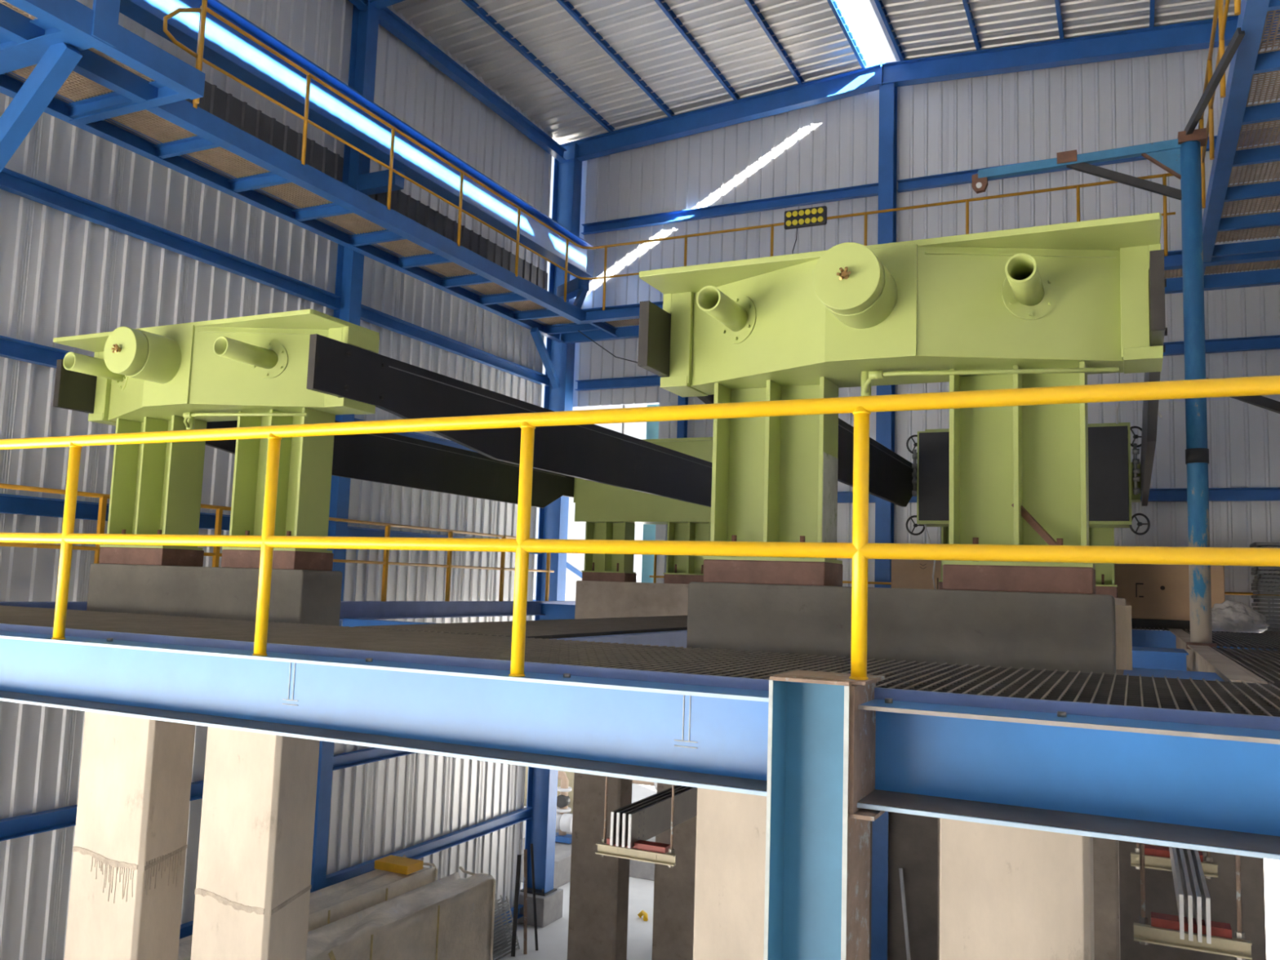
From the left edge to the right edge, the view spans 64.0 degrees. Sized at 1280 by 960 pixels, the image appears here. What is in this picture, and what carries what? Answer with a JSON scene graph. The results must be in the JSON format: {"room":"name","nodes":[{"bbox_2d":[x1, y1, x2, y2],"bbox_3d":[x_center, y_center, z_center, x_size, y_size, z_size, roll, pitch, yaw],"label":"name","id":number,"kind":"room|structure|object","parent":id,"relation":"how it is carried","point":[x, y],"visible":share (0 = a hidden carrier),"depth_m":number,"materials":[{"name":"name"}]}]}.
{"room":"factory interior","nodes":[
{"label":"factory interior","id":0,"kind":"room"},
{"bbox_2d":[0,0,552,959],"bbox_3d":[-4.714,-0.017,14.404,0.035,15.384,12.530,-1,-6,26],"label":"wall","id":1,"kind":"structure","parent":0,"point":[63,274],"depth_m":13.28,"materials":[{"name":"metal"}]},
{"bbox_2d":[0,335,69,368],"bbox_3d":[-5.721,-1.171,12.151,0.120,0.190,5.820,-1,-6,26],"label":"wall rail","id":2,"kind":"object","parent":1,"relation":"attached to","point":[10,348],"visible":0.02,"depth_m":10.78,"materials":[{"name":"blue metal"}]},
{"bbox_2d":[0,780,204,841],"bbox_3d":[-5.881,3.701,11.656,0.120,0.190,5.820,-1,-6,26],"label":"wall rail","id":3,"kind":"object","parent":1,"relation":"attached to","point":[19,826],"visible":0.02,"depth_m":10.83,"materials":[{"name":"blue metal"}]},
{"bbox_2d":[0,493,230,530],"bbox_3d":[-5.774,0.419,11.989,0.120,0.190,5.820,-1,-6,26],"label":"wall rail","id":4,"kind":"object","parent":1,"relation":"attached to","point":[9,504],"visible":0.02,"depth_m":10.99,"materials":[{"name":"blue metal"}]},
{"bbox_2d":[0,167,341,310],"bbox_3d":[-5.665,-2.882,12.324,0.120,0.190,5.820,-1,-6,26],"label":"steel beam","id":5,"kind":"structure","parent":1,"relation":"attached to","point":[11,181],"depth_m":12.15,"materials":[{"name":"blue metal"}]},
{"bbox_2d":[0,3,343,208],"bbox_3d":[-5.817,-4.493,12.152,0.035,1.240,6.600,-1,-6,26],"label":"wall panel","id":6,"kind":"object","parent":1,"relation":"attached to","point":[215,101],"visible":0.18,"depth_m":13.80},
{"bbox_2d":[332,746,415,770],"bbox_3d":[-3.268,4.337,17.075,0.120,0.190,5.720,-1,-6,26],"label":"wall rail","id":7,"kind":"object","parent":1,"relation":"attached to","point":[353,758],"visible":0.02,"depth_m":15.34,"materials":[{"name":"blue metal"}]},
{"bbox_2d":[354,417,478,453],"bbox_3d":[-3.108,-0.535,17.570,0.120,0.190,5.720,-1,-6,26],"label":"wall rail","id":8,"kind":"object","parent":1,"relation":"attached to","point":[411,434],"visible":0.02,"depth_m":16.92,"materials":[{"name":"blue metal"}]},
{"bbox_2d":[325,806,533,887],"bbox_3d":[-3.323,6.007,16.906,0.120,0.190,5.720,-1,-6,26],"label":"wall rail","id":9,"kind":"object","parent":1,"relation":"attached to","point":[426,848],"visible":0.65,"depth_m":17.03,"materials":[{"name":"blue metal"}]},
{"bbox_2d":[346,526,542,554],"bbox_3d":[-3.161,1.056,17.409,0.120,0.190,5.720,-1,-6,26],"label":"wall rail","id":10,"kind":"object","parent":1,"relation":"attached to","point":[352,531],"visible":0.27,"depth_m":15.81,"materials":[{"name":"blue metal"}]},
{"bbox_2d":[360,304,550,386],"bbox_3d":[-3.052,-2.246,17.744,0.120,0.190,5.720,-1,-6,26],"label":"wall rail","id":11,"kind":"object","parent":1,"relation":"attached to","point":[368,314],"visible":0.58,"depth_m":17.37,"materials":[{"name":"blue metal"}]},
{"bbox_2d":[365,190,547,311],"bbox_3d":[-3.054,-3.811,17.883,0.035,1.220,5.600,-1,-6,26],"label":"wall panel","id":12,"kind":"object","parent":1,"relation":"attached to","point":[402,203],"visible":0.31,"depth_m":17.81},
{"bbox_2d":[354,615,687,639],"bbox_3d":[0.646,1.582,11.504,1.407,0.033,9.700,-1,-6,26],"label":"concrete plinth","id":13,"kind":"structure","parent":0,"point":[571,628],"depth_m":8.41,"materials":[{"name":"concrete"}]},
{"bbox_2d":[551,630,687,648],"bbox_3d":[1.693,1.824,11.919,0.140,0.300,11.400,-1,-6,26],"label":"beam","id":14,"kind":"structure","parent":13,"relation":"attached to","point":[677,638],"depth_m":8.49,"materials":[{"name":"metal"}]},
{"bbox_2d":[595,776,697,867],"bbox_3d":[1.142,2.708,11.124,0.730,1.615,5.515,-1,-6,26],"label":"busbar","id":15,"kind":"object","parent":14,"relation":"hanging from","point":[632,824],"visible":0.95,"depth_m":8.79,"materials":[{"name":"white paint"}]},
{"bbox_2d":[391,0,869,144],"bbox_3d":[-3.928,-8.392,9.449,6.680,0.476,23.770,-1,-6,26],"label":"ceiling","id":16,"kind":"structure","parent":0,"point":[640,32],"depth_m":17.74,"materials":[{"name":"metal"}]},
{"bbox_2d":[0,604,1279,716],"bbox_3d":[-1.378,0.962,6.050,12.957,0.033,1.870,-1,-6,26],"label":"floor","id":17,"kind":"structure","parent":0,"point":[1219,696],"depth_m":5.21,"materials":[{"name":"metal"}]},
{"bbox_2d":[0,600,575,620],"bbox_3d":[-3.888,1.727,13.561,0.200,0.240,13.300,-1,-6,26],"label":"beam","id":18,"kind":"structure","parent":17,"relation":"attached to","point":[368,610],"depth_m":14.96,"materials":[{"name":"blue paint"}]},
{"bbox_2d":[0,483,554,601],"bbox_3d":[-4.169,0.994,13.001,0.050,1.087,12.100,-1,-6,26],"label":"safety railing","id":19,"kind":"object","parent":18,"relation":"on","point":[103,497],"visible":0.54,"depth_m":13.95,"materials":[{"name":"paint"}]},
{"bbox_2d":[339,617,439,626],"bbox_3d":[-2.025,1.940,12.582,4.200,0.300,0.200,-1,-6,26],"label":"beam","id":20,"kind":"structure","parent":18,"relation":"attached to","point":[350,622],"depth_m":13.27,"materials":[{"name":"blue metal"}]},
{"bbox_2d":[493,783,1279,959],"bbox_3d":[4.111,7.390,8.314,140.000,0.001,160.000,-1,-6,26],"label":"floor","id":21,"kind":"structure","parent":0,"point":[553,939],"depth_m":19.41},
{"bbox_2d":[64,711,195,959],"bbox_3d":[-4.394,4.353,8.633,0.840,5.550,0.454,-1,-6,26],"label":"concrete pillar","id":22,"kind":"structure","parent":21,"relation":"on","point":[126,886],"depth_m":8.57,"materials":[{"name":"concrete"}]},
{"bbox_2d":[98,546,204,566],"bbox_3d":[-4.296,0.676,9.017,0.790,0.145,0.435,-1,-6,26],"label":"block","id":23,"kind":"object","parent":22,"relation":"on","point":[108,555],"visible":0.92,"depth_m":8.82,"materials":[{"name":"concrete"}]},
{"bbox_2d":[53,308,712,575],"bbox_3d":[-1.821,-0.047,12.484,3.034,2.155,10.318,-1,-6,26],"label":"press","id":24,"kind":"object","parent":23,"relation":"on","point":[309,366],"visible":0.92,"depth_m":8.96,"materials":[{"name":"paint"}]},
{"bbox_2d":[86,563,342,626],"bbox_3d":[-3.644,1.161,8.648,2.470,0.850,0.450,-1,-6,26],"label":"concrete plinth","id":25,"kind":"object","parent":22,"relation":"on","point":[309,597],"visible":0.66,"depth_m":8.34,"materials":[{"name":"concrete"}]},
{"bbox_2d":[221,549,333,570],"bbox_3d":[-2.962,0.655,8.376,0.790,0.145,0.435,-1,-6,26],"label":"block","id":26,"kind":"object","parent":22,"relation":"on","point":[291,560],"visible":0.74,"depth_m":8.20,"materials":[{"name":"concrete"}]},
{"bbox_2d":[191,726,319,959],"bbox_3d":[-3.099,4.332,8.011,0.774,5.550,0.454,-1,-6,26],"label":"concrete pillar","id":27,"kind":"structure","parent":21,"relation":"on","point":[252,893],"depth_m":7.97,"materials":[{"name":"concrete"}]},
{"bbox_2d":[177,854,437,959],"bbox_3d":[-4.325,6.515,13.245,0.702,2.186,4.582,-1,-6,26],"label":"concrete wall","id":28,"kind":"structure","parent":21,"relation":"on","point":[331,904],"depth_m":14.03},
{"bbox_2d":[373,854,423,875],"bbox_3d":[-3.508,5.598,14.916,0.600,0.120,0.370,-1,-6,26],"label":"board","id":29,"kind":"object","parent":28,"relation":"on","point":[394,864],"visible":1,"depth_m":14.81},
{"bbox_2d":[310,0,379,893],"bbox_3d":[-4.375,0.172,14.748,0.300,15.100,0.240,-1,-6,26],"label":"steel column","id":30,"kind":"structure","parent":21,"relation":"on","point":[364,36],"depth_m":15.01,"materials":[{"name":"metal"}]},
{"bbox_2d":[347,0,567,161],"bbox_3d":[-6.574,-7.787,10.363,0.160,0.220,23.250,-1,-6,26],"label":"beam","id":31,"kind":"structure","parent":30,"relation":"attached to","point":[390,21],"depth_m":17.61,"materials":[{"name":"blue metal"}]},
{"bbox_2d":[306,866,495,959],"bbox_3d":[-3.538,6.455,12.396,0.700,2.186,5.332,-1,-6,26],"label":"concrete wall","id":32,"kind":"structure","parent":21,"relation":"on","point":[451,917],"depth_m":13.48,"materials":[{"name":"concrete"}]},
{"bbox_2d":[493,896,519,959],"bbox_3d":[-2.684,7.609,16.923,0.321,0.844,2.200,-1,-6,26],"label":"grate","id":33,"kind":"object","parent":21,"relation":"on","point":[507,899],"visible":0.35,"depth_m":17.60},
{"bbox_2d":[511,854,521,956],"bbox_3d":[-2.157,7.400,17.866,0.070,1.523,0.735,2,-6,-3],"label":"bar","id":34,"kind":"object","parent":21,"relation":"on","point":[518,858],"visible":1,"depth_m":17.83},
{"bbox_2d":[523,848,527,954],"bbox_3d":[-2.010,7.376,17.977,0.055,1.597,0.698,3,-6,-12],"label":"bar","id":35,"kind":"object","parent":21,"relation":"on","point":[525,895],"visible":1,"depth_m":17.92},
{"bbox_2d":[530,843,537,951],"bbox_3d":[-1.871,7.355,18.118,0.040,1.672,0.614,4,-6,-22],"label":"bar","id":36,"kind":"object","parent":21,"relation":"on","point":[531,844],"visible":1,"depth_m":18.09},
{"bbox_2d":[518,887,563,928],"bbox_3d":[-1.939,8.059,19.430,0.690,0.520,0.730,-1,-6,26],"label":"pedestal","id":37,"kind":"object","parent":21,"relation":"on","point":[548,907],"visible":0.66,"depth_m":19.13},
{"bbox_2d":[520,142,582,896],"bbox_3d":[-1.687,0.503,20.207,0.550,14.680,0.450,-1,-6,26],"label":"steel column","id":38,"kind":"structure","parent":37,"relation":"on","point":[542,783],"depth_m":20.14,"materials":[{"name":"metal"}]},
{"bbox_2d":[119,0,593,324],"bbox_3d":[-6.177,-4.954,9.897,0.962,1.603,23.353,-1,-6,26],"label":"girder","id":39,"kind":"object","parent":38,"relation":"attached to","point":[225,47],"visible":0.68,"depth_m":13.96,"materials":[{"name":"blue metal"}]},
{"bbox_2d":[0,0,600,388],"bbox_3d":[-3.823,-2.954,13.488,2.045,2.141,14.255,-1,-6,26],"label":"catwalk","id":40,"kind":"object","parent":39,"relation":"hanging from","point":[46,64],"visible":1,"depth_m":11.48,"materials":[{"name":"blue metal"}]},
{"bbox_2d":[163,0,1175,311],"bbox_3d":[1.308,-4.246,12.479,9.524,1.400,8.953,-1,-6,26],"label":"safety railing","id":41,"kind":"object","parent":40,"relation":"attached to","point":[203,8],"visible":0.88,"depth_m":14.58,"materials":[{"name":"metal"}]},
{"bbox_2d":[784,205,826,253],"bbox_3d":[2.677,-3.952,16.644,0.710,0.945,0.100,-1,-6,26],"label":"light","id":42,"kind":"object","parent":41,"relation":"attached to","point":[812,216],"visible":0.98,"depth_m":16.64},
{"bbox_2d":[559,10,1279,164],"bbox_3d":[4.231,-6.978,18.226,12.973,0.837,0.200,-1,-6,26],"label":"steel beam","id":43,"kind":"structure","parent":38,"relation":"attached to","point":[1193,35],"depth_m":17.89,"materials":[{"name":"blue metal"}]},
{"bbox_2d":[461,0,614,132],"bbox_3d":[-5.542,-8.196,10.148,0.060,0.120,23.670,-1,-6,26],"label":"purlin","id":44,"kind":"structure","parent":43,"relation":"attached to","point":[471,4],"depth_m":17.84,"materials":[{"name":"blue metal"}]},
{"bbox_2d":[555,0,675,117],"bbox_3d":[-4.367,-8.300,9.594,0.060,0.120,23.670,-1,-6,26],"label":"purlin","id":45,"kind":"structure","parent":43,"relation":"attached to","point":[566,6],"depth_m":17.72,"materials":[{"name":"blue metal"}]},
{"bbox_2d":[653,0,740,101],"bbox_3d":[-3.147,-8.408,9.018,0.060,0.120,23.670,-1,-6,26],"label":"roof purlin","id":46,"kind":"structure","parent":43,"relation":"attached to","point":[664,6],"depth_m":17.55,"materials":[{"name":"blue metal"}]},
{"bbox_2d":[744,0,804,84],"bbox_3d":[-2.018,-8.508,8.486,0.060,0.120,23.670,-1,-6,26],"label":"roof purlin","id":47,"kind":"structure","parent":43,"relation":"attached to","point":[759,17],"depth_m":17.38,"materials":[{"name":"blue metal"}]},
{"bbox_2d":[826,0,866,68],"bbox_3d":[-0.970,-8.601,7.991,0.060,0.120,23.670,-1,-6,26],"label":"roof purlin","id":48,"kind":"structure","parent":43,"relation":"attached to","point":[833,6],"depth_m":17.20,"materials":[{"name":"blue metal"}]},
{"bbox_2d":[874,0,906,61],"bbox_3d":[-0.357,-8.613,7.697,0.060,0.120,23.670,-1,-6,26],"label":"roof purlin","id":49,"kind":"structure","parent":43,"relation":"attached to","point":[879,4],"depth_m":17.04,"materials":[{"name":"blue metal"}]},
{"bbox_2d":[962,0,981,51],"bbox_3d":[0.794,-8.558,7.135,0.060,0.120,23.670,-1,-6,26],"label":"roof purlin","id":50,"kind":"structure","parent":43,"relation":"attached to","point":[967,8],"depth_m":16.68,"materials":[{"name":"blue metal"}]},
{"bbox_2d":[560,249,1279,343],"bbox_3d":[3.821,-2.966,16.948,12.500,0.220,1.480,-1,-6,26],"label":"catwalk","id":51,"kind":"object","parent":38,"relation":"attached to","point":[612,317],"visible":0.08,"depth_m":15.31,"materials":[{"name":"blue metal"}]},
{"bbox_2d":[1202,0,1279,262],"bbox_3d":[6.202,-3.666,9.385,1.440,0.220,10.400,-1,-6,26],"label":"staircase","id":52,"kind":"structure","parent":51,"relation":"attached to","point":[1247,62],"depth_m":10.90,"materials":[{"name":"blue metal"}]},
{"bbox_2d":[1198,0,1240,208],"bbox_3d":[5.534,-4.293,9.725,0.047,1.172,10.100,-1,-6,26],"label":"safety railing","id":53,"kind":"object","parent":52,"relation":"attached to","point":[1220,14],"visible":0.62,"depth_m":11.07,"materials":[{"name":"metal"}]},
{"bbox_2d":[520,837,571,888],"bbox_3d":[-2.066,8.364,22.621,1.650,0.550,1.900,-1,-6,26],"label":"concrete block","id":54,"kind":"object","parent":21,"relation":"on","point":[562,856],"visible":0.24,"depth_m":21.78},
{"bbox_2d":[555,770,573,844],"bbox_3d":[-2.002,7.365,23.249,1.250,1.507,0.470,-1,-6,26],"label":"pipe assembly","id":55,"kind":"object","parent":54,"relation":"on","point":[563,820],"visible":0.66,"depth_m":23.04,"materials":[{"name":"white paint"}]},
{"bbox_2d":[524,766,573,835],"bbox_3d":[-2.977,7.713,25.425,4.400,2.350,1.500,-1,-6,26],"label":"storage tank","id":56,"kind":"object","parent":21,"relation":"on","point":[570,775],"visible":0.03,"depth_m":24.14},
{"bbox_2d":[567,772,632,959],"bbox_3d":[-0.607,5.275,16.492,0.835,5.550,0.450,-1,-6,26],"label":"concrete pillar","id":57,"kind":"structure","parent":21,"relation":"on","point":[598,901],"depth_m":16.21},
{"bbox_2d":[582,572,636,582],"bbox_3d":[-0.506,1.599,16.877,0.790,0.145,0.435,-1,-6,26],"label":"block","id":58,"kind":"object","parent":57,"relation":"on","point":[588,576],"visible":0.91,"depth_m":16.68,"materials":[{"name":"concrete"}]},
{"bbox_2d":[574,580,688,618],"bbox_3d":[0.146,2.083,16.509,2.470,0.850,0.460,-1,-6,26],"label":"concrete plinth","id":59,"kind":"object","parent":57,"relation":"on","point":[593,599],"visible":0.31,"depth_m":16.43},
{"bbox_2d":[663,573,703,583],"bbox_3d":[0.828,1.578,16.236,0.790,0.145,0.435,-1,-6,26],"label":"block","id":60,"kind":"object","parent":57,"relation":"on","point":[668,578],"visible":0.52,"depth_m":16.08,"materials":[{"name":"concrete"}]},
{"bbox_2d":[629,835,655,880],"bbox_3d":[0.187,8.424,22.979,1.400,0.650,1.300,-1,-6,26],"label":"concrete block","id":61,"kind":"object","parent":21,"relation":"on","point":[639,869],"visible":0.06,"depth_m":22.32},
{"bbox_2d":[651,782,696,959],"bbox_3d":[0.688,5.254,15.869,0.770,5.550,0.450,-1,-6,26],"label":"concrete pillar","id":62,"kind":"structure","parent":21,"relation":"on","point":[673,904],"depth_m":15.57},
{"bbox_2d":[693,787,766,959],"bbox_3d":[0.751,4.271,6.164,0.835,5.550,0.450,-1,-6,26],"label":"concrete pillar","id":63,"kind":"structure","parent":21,"relation":"on","point":[729,908],"depth_m":6.23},
{"bbox_2d":[702,559,842,586],"bbox_3d":[0.851,0.594,6.545,0.790,0.145,0.435,-1,-6,26],"label":"block","id":64,"kind":"object","parent":63,"relation":"on","point":[739,571],"visible":0.89,"depth_m":6.34,"materials":[{"name":"concrete"}]},
{"bbox_2d":[637,212,1167,586],"bbox_3d":[3.411,-0.302,9.992,3.215,2.500,10.327,-1,-6,26],"label":"press","id":65,"kind":"object","parent":64,"relation":"on","point":[1058,304],"visible":0.94,"depth_m":6.04,"materials":[{"name":"paint"}]},
{"bbox_2d":[1011,502,1057,545],"bbox_3d":[2.266,0.282,5.812,0.315,0.334,0.035,-4,-8,44],"label":"bar","id":66,"kind":"object","parent":65,"relation":"on","point":[1025,514],"visible":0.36,"depth_m":5.81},
{"bbox_2d":[686,582,1115,674],"bbox_3d":[1.502,1.079,6.176,2.470,0.850,0.450,-1,-6,26],"label":"concrete plinth","id":67,"kind":"object","parent":63,"relation":"on","point":[1075,633],"visible":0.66,"depth_m":5.90,"materials":[{"name":"concrete"}]},
{"bbox_2d":[942,564,1095,594],"bbox_3d":[2.185,0.573,5.904,0.790,0.145,0.435,-1,-6,26],"label":"block","id":68,"kind":"object","parent":63,"relation":"on","point":[1028,579],"visible":0.96,"depth_m":5.70,"materials":[{"name":"concrete"}]},
{"bbox_2d":[763,670,884,959],"bbox_3d":[0.621,3.741,3.502,0.381,6.058,0.363,-1,-6,26],"label":"column","id":69,"kind":"structure","parent":21,"relation":"on","point":[821,747],"depth_m":3.75,"materials":[{"name":"metal"}]},
{"bbox_2d":[0,623,769,795],"bbox_3d":[-5.184,1.078,6.726,12.800,0.398,0.402,-1,-6,26],"label":"beam","id":70,"kind":"structure","parent":69,"relation":"attached to","point":[690,730],"depth_m":4.69,"materials":[{"name":"metal"}]},
{"bbox_2d":[0,375,1279,679],"bbox_3d":[-2.792,0.307,5.496,18.200,1.130,0.070,-1,-6,26],"label":"safety railing","id":71,"kind":"object","parent":70,"relation":"on","point":[860,550],"visible":1,"depth_m":4.10,"materials":[{"name":"metal"}]},
{"bbox_2d":[857,687,1279,860],"bbox_3d":[3.188,0.953,2.793,5.100,0.398,0.562,-1,-6,26],"label":"beam","id":72,"kind":"structure","parent":69,"relation":"attached to","point":[1200,780],"depth_m":3.53,"materials":[{"name":"metal"}]},
{"bbox_2d":[871,80,897,959],"bbox_3d":[4.167,0.602,17.457,0.260,15.350,0.280,-1,-6,26],"label":"steel column","id":73,"kind":"structure","parent":21,"relation":"on","point":[887,144],"depth_m":17.46,"materials":[{"name":"metal"}]},
{"bbox_2d":[898,868,911,959],"bbox_3d":[4.254,7.256,16.355,0.058,1.917,0.639,2,-6,-5],"label":"pole","id":74,"kind":"object","parent":21,"relation":"on","point":[901,877],"visible":1,"depth_m":16.45,"materials":[{"name":"metal"}]},
{"bbox_2d":[937,817,940,959],"bbox_3d":[4.539,5.193,14.020,0.835,5.550,0.450,-1,-6,26],"label":"concrete pillar","id":75,"kind":"structure","parent":21,"relation":"on","point":[939,819],"depth_m":13.95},
{"bbox_2d":[939,817,1094,959],"bbox_3d":[2.047,4.250,5.542,0.770,5.550,0.450,-1,-6,26],"label":"concrete pillar","id":76,"kind":"structure","parent":21,"relation":"on","point":[1006,893],"depth_m":5.54,"materials":[{"name":"concrete"}]},
{"bbox_2d":[1093,670,1119,959],"bbox_3d":[5.835,5.172,13.398,0.770,5.550,0.450,-1,-6,26],"label":"concrete pillar","id":77,"kind":"structure","parent":21,"relation":"on","point":[1105,851],"depth_m":13.08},
{"bbox_2d":[572,40,1279,631],"bbox_3d":[4.378,-2.417,17.940,12.870,10.065,0.029,-1,-6,26],"label":"wall","id":78,"kind":"structure","parent":0,"point":[984,122],"depth_m":17.62,"materials":[{"name":"metal"}]},
{"bbox_2d":[574,375,661,391],"bbox_3d":[1.448,-1.930,19.204,6.040,0.190,0.110,-1,-6,26],"label":"wall rail","id":79,"kind":"object","parent":78,"relation":"attached to","point":[648,380],"visible":0.35,"depth_m":20.13,"materials":[{"name":"blue metal"}]},
{"bbox_2d":[622,404,659,582],"bbox_3d":[0.028,0.570,19.812,0.921,4.120,0.059,-1,-6,24],"label":"sliding door","id":80,"kind":"structure","parent":78,"relation":"in","point":[652,428],"depth_m":19.66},
{"bbox_2d":[581,182,878,235],"bbox_3d":[1.554,-5.132,19.529,6.040,0.190,0.110,-1,-6,26],"label":"steel beam","id":81,"kind":"structure","parent":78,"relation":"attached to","point":[870,189],"depth_m":19.43,"materials":[{"name":"blue metal"}]},
{"bbox_2d":[837,491,875,502],"bbox_3d":[2.185,0.324,18.584,4.240,0.190,0.110,-1,-6,26],"label":"wall rail","id":82,"kind":"object","parent":78,"relation":"attached to","point":[842,496],"visible":0.02,"depth_m":17.93,"materials":[{"name":"blue metal"}]},
{"bbox_2d":[676,395,688,438],"bbox_3d":[0.755,0.236,19.167,0.140,4.200,0.160,-1,-6,26],"label":"post","id":83,"kind":"object","parent":82,"relation":"attached to","point":[682,429],"visible":0.02,"depth_m":19.25,"materials":[{"name":"blue metal"}]},
{"bbox_2d":[869,0,900,61],"bbox_3d":[-0.417,-8.644,7.758,0.100,0.024,23.720,-1,-6,26],"label":"trim","id":84,"kind":"structure","parent":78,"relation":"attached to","point":[873,2],"depth_m":17.16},
{"bbox_2d":[897,127,1279,192],"bbox_3d":[7.367,-5.224,16.737,6.260,0.190,0.110,-1,-6,26],"label":"wall rail","id":85,"kind":"object","parent":78,"relation":"attached to","point":[962,177],"visible":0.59,"depth_m":17.66,"materials":[{"name":"blue metal"}]},
{"bbox_2d":[908,487,1279,502],"bbox_3d":[7.188,0.245,16.181,6.260,0.190,0.110,-1,-6,26],"label":"wall rail","id":86,"kind":"object","parent":78,"relation":"attached to","point":[1244,494],"visible":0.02,"depth_m":15.43,"materials":[{"name":"blue metal"}]},
{"bbox_2d":[1163,334,1279,355],"bbox_3d":[7.262,-2.022,16.412,6.260,0.190,0.110,-1,-6,26],"label":"wall rail","id":87,"kind":"object","parent":78,"relation":"attached to","point":[1268,342],"visible":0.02,"depth_m":15.59,"materials":[{"name":"blue metal"}]},
{"bbox_2d":[878,0,1241,59],"bbox_3d":[2.450,-8.531,6.390,6.370,0.404,23.770,-1,-6,26],"label":"ceiling","id":88,"kind":"structure","parent":0,"point":[922,28],"depth_m":16.54,"materials":[{"name":"metal"}]},
{"bbox_2d":[869,663,1266,959],"bbox_3d":[4.891,5.411,16.794,9.120,5.700,0.250,-1,-6,26],"label":"wall","id":89,"kind":"structure","parent":0,"point":[913,839],"depth_m":15.40,"materials":[{"name":"concrete"}]},
{"bbox_2d":[1131,626,1279,634],"bbox_3d":[4.691,2.164,15.932,10.607,0.033,1.750,-1,-6,26],"label":"floor","id":90,"kind":"structure","parent":0,"point":[1135,628],"depth_m":13.95,"materials":[{"name":"metal"}]},
{"bbox_2d":[537,603,1276,650],"bbox_3d":[3.664,2.233,15.409,12.000,0.300,0.160,-1,-6,26],"label":"beam","id":91,"kind":"structure","parent":90,"relation":"attached to","point":[1140,637],"depth_m":13.91,"materials":[{"name":"blue metal"}]},
{"bbox_2d":[891,559,941,589],"bbox_3d":[4.663,1.645,16.029,1.320,1.020,0.709,-1,-6,26],"label":"carton","id":92,"kind":"object","parent":90,"relation":"on","point":[905,574],"visible":0.28,"depth_m":15.86,"materials":[{"name":"cardboard"}]},
{"bbox_2d":[648,555,1279,595],"bbox_3d":[4.958,1.652,16.505,10.600,1.122,0.047,-1,-6,26],"label":"safety railing","id":93,"kind":"object","parent":90,"relation":"on","point":[655,576],"visible":0.09,"depth_m":17.00,"materials":[{"name":"paint"}]},
{"bbox_2d":[1115,563,1225,629],"bbox_3d":[7.431,1.581,14.704,1.620,1.060,0.705,-1,-6,26],"label":"cabinet","id":94,"kind":"object","parent":90,"relation":"on","point":[1157,595],"visible":0.48,"depth_m":14.38,"materials":[{"name":"cardboard"}]},
{"bbox_2d":[1211,600,1270,632],"bbox_3d":[7.942,1.822,13.735,0.842,0.414,0.452,-1,-6,26],"label":"plastic bag","id":95,"kind":"object","parent":90,"relation":"on","point":[1228,615],"visible":0.8,"depth_m":13.57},
{"bbox_2d":[1181,630,1279,650],"bbox_3d":[7.097,1.751,11.081,2.057,0.033,4.850,-1,-6,26],"label":"floor","id":96,"kind":"structure","parent":0,"point":[1255,641],"depth_m":10.71,"materials":[{"name":"metal"}]},
{"bbox_2d":[1168,628,1267,684],"bbox_3d":[5.443,1.744,10.120,0.160,0.320,11.400,-1,-6,26],"label":"beam","id":97,"kind":"structure","parent":96,"relation":"attached to","point":[1199,658],"depth_m":7.32,"materials":[{"name":"grey metal"}]},
{"bbox_2d":[972,128,1217,649],"bbox_3d":[4.235,-0.850,9.724,2.080,4.760,0.238,-1,-6,26],"label":"crane","id":98,"kind":"object","parent":97,"relation":"on","point":[1180,157],"visible":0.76,"depth_m":9.38,"materials":[{"name":"paint"}]},
{"bbox_2d":[1183,27,1244,134],"bbox_3d":[5.019,-3.453,8.993,0.050,0.432,1.198,1,-6,8],"label":"bar","id":99,"kind":"object","parent":98,"relation":"attached to","point":[1238,35],"visible":1,"depth_m":8.90,"materials":[{"name":"metal"}]},
{"bbox_2d":[1205,377,1279,413],"bbox_3d":[6.118,-0.484,9.058,2.089,0.860,0.060,1,-6,12],"label":"bar","id":100,"kind":"object","parent":98,"relation":"attached to","point":[1259,401],"visible":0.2,"depth_m":9.17,"materials":[{"name":"metal"}]},
{"bbox_2d":[1132,646,1188,671],"bbox_3d":[4.764,1.734,9.445,0.480,0.340,0.900,-1,-6,26],"label":"beam","id":101,"kind":"structure","parent":97,"relation":"attached to","point":[1154,658],"depth_m":9.43,"materials":[{"name":"blue metal"}]},
{"bbox_2d":[1123,667,1224,681],"bbox_3d":[2.938,1.249,5.660,0.480,0.340,0.940,-1,-6,26],"label":"beam","id":102,"kind":"structure","parent":97,"relation":"attached to","point":[1208,676],"depth_m":5.75,"materials":[{"name":"blue metal"}]},
{"bbox_2d":[1115,604,1132,670],"bbox_3d":[2.695,0.877,5.709,0.080,0.355,0.040,-1,-6,26],"label":"wooden board","id":103,"kind":"object","parent":102,"relation":"on","point":[1123,613],"visible":1,"depth_m":5.69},
{"bbox_2d":[1130,842,1252,959],"bbox_3d":[3.851,2.215,7.372,0.595,1.215,3.800,-1,-6,26],"label":"busbar","id":104,"kind":"object","parent":102,"relation":"hanging from","point":[1188,869],"visible":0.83,"depth_m":5.76,"materials":[{"name":"metal"}]},
{"bbox_2d":[1206,646,1279,684],"bbox_3d":[4.884,1.212,6.490,2.057,0.033,4.300,-1,-6,26],"label":"floor","id":105,"kind":"structure","parent":0,"point":[1264,664],"depth_m":6.93,"materials":[{"name":"metal"}]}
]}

